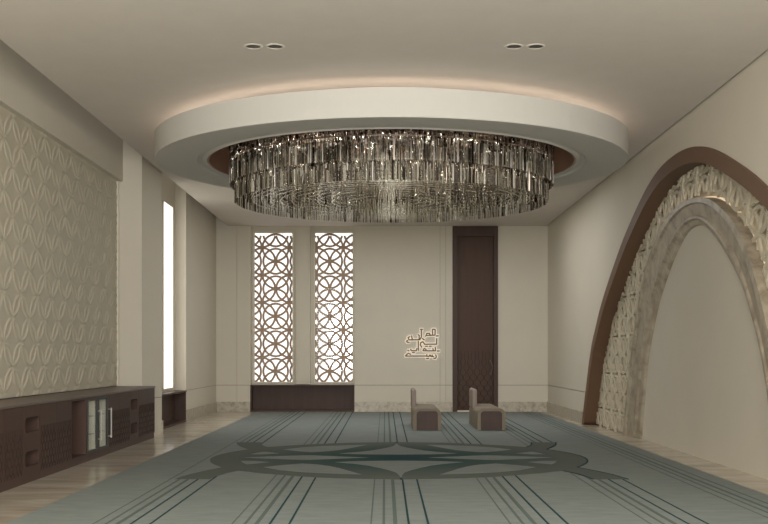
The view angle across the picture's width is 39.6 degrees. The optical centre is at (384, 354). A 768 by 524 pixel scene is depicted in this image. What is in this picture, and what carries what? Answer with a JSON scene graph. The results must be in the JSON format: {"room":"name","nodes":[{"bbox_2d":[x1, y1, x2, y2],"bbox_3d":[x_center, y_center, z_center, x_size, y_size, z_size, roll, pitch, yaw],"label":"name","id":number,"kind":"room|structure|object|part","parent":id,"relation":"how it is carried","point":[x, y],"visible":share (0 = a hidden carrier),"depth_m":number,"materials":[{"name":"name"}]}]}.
{"room":"mosque","nodes":[
{"label":"mosque","id":0,"kind":"room"},
{"bbox_2d":[0,39,122,180],"bbox_3d":[-4.530,-3.395,8.285,0.180,0.910,19.570,0,0,0],"label":"wall","id":1,"kind":"structure","parent":0,"point":[25,91],"depth_m":14.42,"materials":[{"name":"paint"}]},
{"bbox_2d":[3,140,215,434],"bbox_3d":[-4.350,-1.225,12.475,0.800,5.250,27.950,0,0,0],"label":"wall","id":2,"kind":"structure","parent":0,"point":[143,189],"depth_m":18.76,"materials":[{"name":"paint"}]},
{"bbox_2d":[0,105,116,398],"bbox_3d":[-4.565,-1.215,13.500,0.100,3.460,9.000,0,0,0],"label":"wall panel","id":3,"kind":"object","parent":2,"relation":"attached to","point":[58,210],"visible":1,"depth_m":14.49,"materials":[{"name":"beige paint"}]},
{"bbox_2d":[117,181,118,385],"bbox_3d":[-4.555,-1.210,18.025,0.110,3.450,0.040,0,0,0],"label":"trim","id":4,"kind":"structure","parent":2,"relation":"attached to","point":[117,181],"depth_m":18.00,"materials":[{"name":"beige paint"}]},
{"bbox_2d":[163,200,172,389],"bbox_3d":[-4.427,-1.188,21.600,0.090,3.774,0.980,0,0,0],"label":"window","id":5,"kind":"structure","parent":2,"relation":"in","point":[167,208],"depth_m":21.54,"materials":[{"name":"white glass"}]},
{"bbox_2d":[161,402,216,433],"bbox_3d":[-4.048,1.278,22.578,0.245,0.245,7.495,0,0,0],"label":"baseboard","id":6,"kind":"structure","parent":2,"relation":"attached to","point":[197,412],"depth_m":23.83,"materials":[{"name":"stone"}]},
{"bbox_2d":[216,217,547,401],"bbox_3d":[-0.250,-1.225,26.600,9.300,5.250,0.500,0,0,0],"label":"wall","id":7,"kind":"structure","parent":0,"point":[403,274],"depth_m":26.35,"materials":[{"name":"paint"}]},
{"bbox_2d":[253,232,293,382],"bbox_3d":[-2.785,-1.188,26.667,1.004,3.774,0.110,0,0,0],"label":"window","id":8,"kind":"structure","parent":7,"relation":"in","point":[261,247],"depth_m":26.65,"materials":[{"name":"beige paint"}]},
{"bbox_2d":[296,226,310,383],"bbox_3d":[-2.036,-1.565,26.532,0.358,4.570,0.195,0,0,0],"label":"trim","id":9,"kind":"structure","parent":7,"relation":"attached to","point":[303,233],"depth_m":26.43,"materials":[{"name":"paint"}]},
{"bbox_2d":[314,232,353,382],"bbox_3d":[-1.276,-1.188,26.667,0.993,3.774,0.110,0,0,0],"label":"window","id":10,"kind":"structure","parent":7,"relation":"in","point":[343,247],"depth_m":26.65,"materials":[{"name":"beige paint"}]},
{"bbox_2d":[217,402,546,411],"bbox_3d":[-0.075,1.278,26.337,8.190,0.245,0.025,0,0,0],"label":"baseboard","id":11,"kind":"structure","parent":7,"relation":"attached to","point":[221,406],"depth_m":26.32,"materials":[{"name":"stone"}]},
{"bbox_2d":[404,328,439,359],"bbox_3d":[0.915,-0.273,26.332,0.900,0.809,0.036,0,0,0],"label":"calligraphy","id":12,"kind":"object","parent":7,"relation":"attached to","point":[411,353],"visible":1,"depth_m":26.32,"materials":[{"name":"beige metal"}]},
{"bbox_2d":[452,226,497,411],"bbox_3d":[2.228,-0.943,26.415,1.123,4.685,0.190,0,0,0],"label":"door","id":13,"kind":"structure","parent":7,"relation":"in","point":[474,248],"depth_m":26.44,"materials":[{"name":"brown wood"}]},
{"bbox_2d":[0,0,767,225],"bbox_3d":[-0.300,-3.567,12.575,9.200,0.765,28.150,0,0,0],"label":"ceiling","id":14,"kind":"structure","parent":0,"point":[135,66],"depth_m":11.34,"materials":[{"name":"paint"}]},
{"bbox_2d":[244,44,262,48],"bbox_3d":[-1.360,-3.227,11.010,0.200,0.097,0.200,0,0,0],"label":"recessed light","id":15,"kind":"object","parent":14,"relation":"in","point":[250,46],"visible":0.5,"depth_m":11.05,"materials":[{"name":"beige"}]},
{"bbox_2d":[265,44,284,48],"bbox_3d":[-1.134,-3.227,11.010,0.200,0.097,0.200,0,0,0],"label":"recessed light","id":16,"kind":"object","parent":14,"relation":"in","point":[279,46],"visible":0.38,"depth_m":11.05,"materials":[{"name":"beige metal"}]},
{"bbox_2d":[229,129,553,222],"bbox_3d":[0.090,-2.671,15.270,4.640,1.024,4.478,0,0,0],"label":"crystal chandelier","id":17,"kind":"object","parent":14,"relation":"hanging from","point":[376,147],"visible":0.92,"depth_m":14.75,"materials":[{"name":"clear glass"}]},
{"bbox_3d":[-1.869,-2.498,14.133,0.011,0.214,0.011,0,0,41],"label":"crystal rod","id":18,"kind":"part","parent":17,"relation":"part of","materials":[{"name":"clear glass"}]},
{"bbox_3d":[-1.740,-2.537,13.954,0.017,0.293,0.017,0,0,-17],"label":"crystal rod","id":19,"kind":"part","parent":17,"relation":"part of","materials":[{"name":"clear glass"}]},
{"bbox_3d":[-1.195,-2.486,13.457,0.014,0.191,0.014,0,0,38],"label":"crystal rod","id":20,"kind":"part","parent":17,"relation":"part of","materials":[{"name":"clear glass"}]},
{"bbox_3d":[-0.727,-2.482,13.226,0.017,0.184,0.017,0,0,37],"label":"crystal rod","id":21,"kind":"part","parent":17,"relation":"part of","materials":[{"name":"clear glass"}]},
{"bbox_3d":[-0.684,-2.488,13.211,0.017,0.196,0.017,0,0,31],"label":"crystal rod","id":22,"kind":"part","parent":17,"relation":"part of","materials":[{"name":"clear glass"}]},
{"bbox_3d":[0.090,-3.169,15.270,4.640,0.028,4.478,0,0,0],"label":"canopy plate","id":23,"kind":"part","parent":17,"relation":"part of","materials":[{"name":"silver metal"}]},
{"bbox_3d":[0.110,-2.516,13.068,0.017,0.251,0.017,0,0,-2],"label":"crystal rod","id":24,"kind":"part","parent":17,"relation":"part of","materials":[{"name":"clear glass"}]},
{"bbox_3d":[0.958,-2.494,13.235,0.017,0.206,0.017,0,0,15],"label":"crystal rod","id":25,"kind":"part","parent":17,"relation":"part of","materials":[{"name":"clear glass"}]},
{"bbox_3d":[1.069,-2.531,13.280,0.017,0.282,0.017,0,0,29],"label":"crystal rod","id":26,"kind":"part","parent":17,"relation":"part of","materials":[{"name":"clear glass"}]},
{"bbox_2d":[155,87,628,197],"bbox_3d":[0.090,-2.942,15.270,6.640,0.483,6.340,0,0,0],"label":"ring","id":27,"kind":"object","parent":14,"relation":"attached to","point":[193,144],"visible":0.67,"depth_m":12.77,"materials":[{"name":"grey paint"}]},
{"bbox_2d":[504,44,523,48],"bbox_3d":[1.331,-3.227,11.010,0.200,0.097,0.200,0,0,0],"label":"recessed light","id":28,"kind":"object","parent":14,"relation":"in","point":[509,46],"visible":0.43,"depth_m":11.05,"materials":[{"name":"beige"}]},
{"bbox_2d":[526,44,544,48],"bbox_3d":[1.553,-3.227,11.010,0.200,0.097,0.200,0,0,0],"label":"recessed light","id":29,"kind":"object","parent":14,"relation":"in","point":[530,46],"visible":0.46,"depth_m":11.05,"materials":[{"name":"beige"}]},
{"bbox_2d":[0,412,767,523],"bbox_3d":[-0.075,1.460,12.550,9.650,0.120,28.500,0,0,0],"label":"floor","id":30,"kind":"structure","parent":0,"point":[19,501],"depth_m":13.64,"materials":[{"name":"wood"}]},
{"bbox_2d":[0,410,2,492],"bbox_3d":[-4.247,0.978,10.295,0.705,0.845,1.206,0,0,0],"label":"base cabinet","id":31,"kind":"object","parent":30,"relation":"on","point":[1,411],"visible":1,"depth_m":10.85,"materials":[{"name":"brown wood"}]},
{"bbox_2d":[2,407,22,491],"bbox_3d":[-4.247,0.978,11.200,0.705,0.845,0.596,0,0,0],"label":"base cabinet","id":32,"kind":"object","parent":30,"relation":"on","point":[12,417],"visible":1,"depth_m":11.17,"materials":[{"name":"brown wood"}]},
{"bbox_2d":[22,404,39,484],"bbox_3d":[-4.250,0.978,11.790,0.700,0.845,0.572,0,0,0],"label":"base cabinet","id":33,"kind":"object","parent":30,"relation":"on","point":[31,414],"visible":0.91,"depth_m":11.90,"materials":[{"name":"brown wood"}]},
{"bbox_2d":[39,400,70,478],"bbox_3d":[-4.247,0.978,12.671,0.705,0.845,1.180,0,0,0],"label":"base cabinet","id":34,"kind":"object","parent":30,"relation":"on","point":[55,417],"visible":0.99,"depth_m":12.61,"materials":[{"name":"brown wood"}]},
{"bbox_3d":[-3.908,0.935,12.374,0.025,0.753,0.586,0,0,0],"label":"door","id":35,"kind":"part","parent":34,"relation":"part of","materials":[{"name":"brown wood"}]},
{"bbox_3d":[-3.908,0.935,12.967,0.025,0.753,0.586,0,0,0],"label":"door","id":36,"kind":"part","parent":34,"relation":"part of","materials":[{"name":"brown wood"}]},
{"bbox_2d":[70,398,86,467],"bbox_3d":[-4.250,0.978,13.604,0.700,0.845,0.679,0,0,0],"label":"base cabinet","id":37,"kind":"object","parent":30,"relation":"on","point":[78,406],"visible":0.3,"depth_m":13.93,"materials":[{"name":"brown wood"}]},
{"bbox_2d":[86,394,108,461],"bbox_3d":[-4.250,0.978,14.506,0.700,0.845,1.116,0,0,0],"label":"base cabinet","id":38,"kind":"object","parent":30,"relation":"on","point":[102,452],"visible":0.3,"depth_m":14.47,"materials":[{"name":"brown wood"}]},
{"bbox_2d":[87,396,111,453],"bbox_3d":[-4.205,0.938,14.506,0.729,0.712,1.056,0,0,0],"label":"fridge","id":39,"kind":"object","parent":38,"relation":"in","point":[98,409],"visible":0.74,"depth_m":14.49,"materials":[{"name":"white"}]},
{"bbox_3d":[-3.905,0.938,14.240,0.026,0.712,0.525,0,0,0],"label":"door","id":40,"kind":"part","parent":39,"relation":"part of","materials":[{"name":"grey"}]},
{"bbox_3d":[-3.867,0.950,14.473,0.053,0.420,0.018,0,0,0],"label":"handle","id":41,"kind":"part","parent":39,"relation":"part of","materials":[{"name":"silver metal"}]},
{"bbox_3d":[-3.905,0.938,14.771,0.026,0.712,0.525,0,0,0],"label":"door","id":42,"kind":"part","parent":39,"relation":"part of","materials":[{"name":"grey"}]},
{"bbox_3d":[-3.867,0.950,15.004,0.053,0.420,0.018,0,0,0],"label":"handle","id":43,"kind":"part","parent":39,"relation":"part of","materials":[{"name":"silver metal"}]},
{"bbox_2d":[108,392,129,453],"bbox_3d":[-4.247,0.978,15.685,0.705,0.845,1.212,0,0,0],"label":"base cabinet","id":44,"kind":"object","parent":30,"relation":"on","point":[119,403],"visible":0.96,"depth_m":15.67,"materials":[{"name":"brown wood"}]},
{"bbox_3d":[-3.908,0.935,15.381,0.025,0.753,0.602,0,0,0],"label":"door","id":45,"kind":"part","parent":44,"relation":"part of","materials":[{"name":"brown wood"}]},
{"bbox_3d":[-3.908,0.935,15.989,0.025,0.753,0.602,0,0,0],"label":"door","id":46,"kind":"part","parent":44,"relation":"part of","materials":[{"name":"brown wood"}]},
{"bbox_2d":[129,390,138,445],"bbox_3d":[-4.250,0.978,16.587,0.700,0.845,0.583,0,0,0],"label":"base cabinet","id":47,"kind":"object","parent":30,"relation":"on","point":[134,395],"visible":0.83,"depth_m":16.74,"materials":[{"name":"brown wood"}]},
{"bbox_2d":[138,388,154,442],"bbox_3d":[-4.247,0.978,17.472,0.705,0.845,1.180,0,0,0],"label":"base cabinet","id":48,"kind":"object","parent":30,"relation":"on","point":[146,396],"visible":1,"depth_m":17.44,"materials":[{"name":"brown wood"}]},
{"bbox_3d":[-3.908,0.935,17.176,0.025,0.753,0.586,0,0,0],"label":"door","id":49,"kind":"part","parent":48,"relation":"part of","materials":[{"name":"brown wood"}]},
{"bbox_3d":[-3.908,0.935,17.768,0.025,0.753,0.586,0,0,0],"label":"door","id":50,"kind":"part","parent":48,"relation":"part of","materials":[{"name":"brown wood"}]},
{"bbox_2d":[162,390,186,428],"bbox_3d":[-4.349,1.070,21.070,0.382,0.660,2.580,0,0,0],"label":"window bench","id":51,"kind":"object","parent":30,"relation":"on","point":[173,402],"visible":0.49,"depth_m":22.03,"materials":[{"name":"brown wood"}]},
{"bbox_3d":[-4.420,1.067,21.070,0.020,0.585,2.510,0,0,0],"label":"panel","id":52,"kind":"part","parent":51,"relation":"part of","materials":[{"name":"brown wood"}]},
{"bbox_3d":[-4.349,0.757,21.070,0.382,0.035,2.580,0,0,0],"label":"seat","id":53,"kind":"part","parent":51,"relation":"part of","materials":[{"name":"brown wood"}]},
{"bbox_3d":[-4.345,1.380,21.070,0.350,0.040,2.510,0,0,0],"label":"panel","id":54,"kind":"part","parent":51,"relation":"part of","materials":[{"name":"brown wood"}]},
{"bbox_3d":[-4.345,1.087,22.343,0.350,0.625,0.035,0,0,0],"label":"panel","id":55,"kind":"part","parent":51,"relation":"part of","materials":[{"name":"brown wood"}]},
{"bbox_2d":[250,385,354,411],"bbox_3d":[-2.042,1.070,26.529,2.577,0.660,0.382,0,0,0],"label":"window bench","id":56,"kind":"object","parent":30,"relation":"on","point":[263,398],"visible":0.97,"depth_m":26.59,"materials":[{"name":"brown wood"}]},
{"bbox_3d":[-3.312,1.087,26.525,0.035,0.625,0.350,0,0,0],"label":"panel","id":57,"kind":"part","parent":56,"relation":"part of","materials":[{"name":"brown wood"}]},
{"bbox_3d":[-2.042,0.757,26.529,2.577,0.035,0.382,0,0,0],"label":"seat","id":58,"kind":"part","parent":56,"relation":"part of","materials":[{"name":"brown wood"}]},
{"bbox_3d":[-2.042,1.380,26.525,2.507,0.040,0.350,0,0,0],"label":"panel","id":59,"kind":"part","parent":56,"relation":"part of","materials":[{"name":"brown wood"}]},
{"bbox_3d":[-0.770,1.087,26.525,0.035,0.625,0.350,0,0,0],"label":"panel","id":60,"kind":"part","parent":56,"relation":"part of","materials":[{"name":"brown wood"}]},
{"bbox_2d":[6,412,767,523],"bbox_3d":[0.335,1.391,13.995,6.910,0.019,23.990,0,0,0],"label":"carpet","id":61,"kind":"object","parent":30,"relation":"on","point":[258,467],"visible":0.97,"depth_m":11.78,"materials":[{"name":"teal carpet"}]},
{"bbox_2d":[411,388,440,429],"bbox_3d":[0.775,1.020,20.575,0.519,0.725,1.950,0,0,0],"label":"chair","id":62,"kind":"object","parent":61,"relation":"on","point":[423,416],"visible":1,"depth_m":19.61,"materials":[{"name":"beige fabric"}]},
{"bbox_3d":[0.561,0.846,21.100,0.090,0.375,0.892,0,0,0],"label":"backrest","id":63,"kind":"part","parent":62,"relation":"part of","materials":[{"name":"beige fabric"}]},
{"bbox_3d":[0.777,1.209,19.631,0.387,0.348,0.038,0,0,0],"label":"panel","id":64,"kind":"part","parent":62,"relation":"part of","materials":[{"name":"brown wood"}]},
{"bbox_2d":[469,388,505,429],"bbox_3d":[1.956,1.020,20.575,0.519,0.725,1.950,0,0,0],"label":"chair","id":65,"kind":"object","parent":61,"relation":"on","point":[481,416],"visible":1,"depth_m":19.61,"materials":[{"name":"beige fabric"}]},
{"bbox_3d":[1.741,0.846,21.100,0.090,0.375,0.892,0,0,0],"label":"backrest","id":66,"kind":"part","parent":65,"relation":"part of","materials":[{"name":"beige fabric"}]},
{"bbox_3d":[1.958,1.209,19.631,0.387,0.348,0.038,0,0,0],"label":"panel","id":67,"kind":"part","parent":65,"relation":"part of","materials":[{"name":"brown wood"}]},
{"bbox_3d":[-4.247,0.977,9.130,0.705,0.845,1.116,0,0,0],"label":"cabinet","id":68,"kind":"object","parent":30,"relation":"on","visible":0},
{"bbox_2d":[0,386,154,409],"bbox_3d":[-4.244,0.540,13.318,0.712,0.030,9.495,0,0,0],"label":"countertop","id":69,"kind":"structure","parent":68,"relation":"on","point":[6,403],"depth_m":13.80,"materials":[{"name":"brown"}]},
{"bbox_2d":[548,49,767,425],"bbox_3d":[4.230,-0.970,12.450,0.420,4.740,27.900,0,0,0],"label":"wall","id":70,"kind":"structure","parent":0,"point":[584,242],"depth_m":19.18,"materials":[{"name":"paint"}]},
{"bbox_2d":[547,402,582,423],"bbox_3d":[4.008,1.278,12.412,0.025,0.245,27.825,0,0,0],"label":"baseboard","id":71,"kind":"structure","parent":70,"relation":"attached to","point":[565,412],"depth_m":23.61,"materials":[{"name":"stone"}]},
{"bbox_2d":[582,146,767,479],"bbox_3d":[4.160,-0.670,14.690,0.350,4.169,13.871,0,0,0],"label":"arch","id":72,"kind":"object","parent":70,"relation":"attached to","point":[695,383],"visible":0.99,"depth_m":14.78,"materials":[{"name":"brown stone"}]}
]}

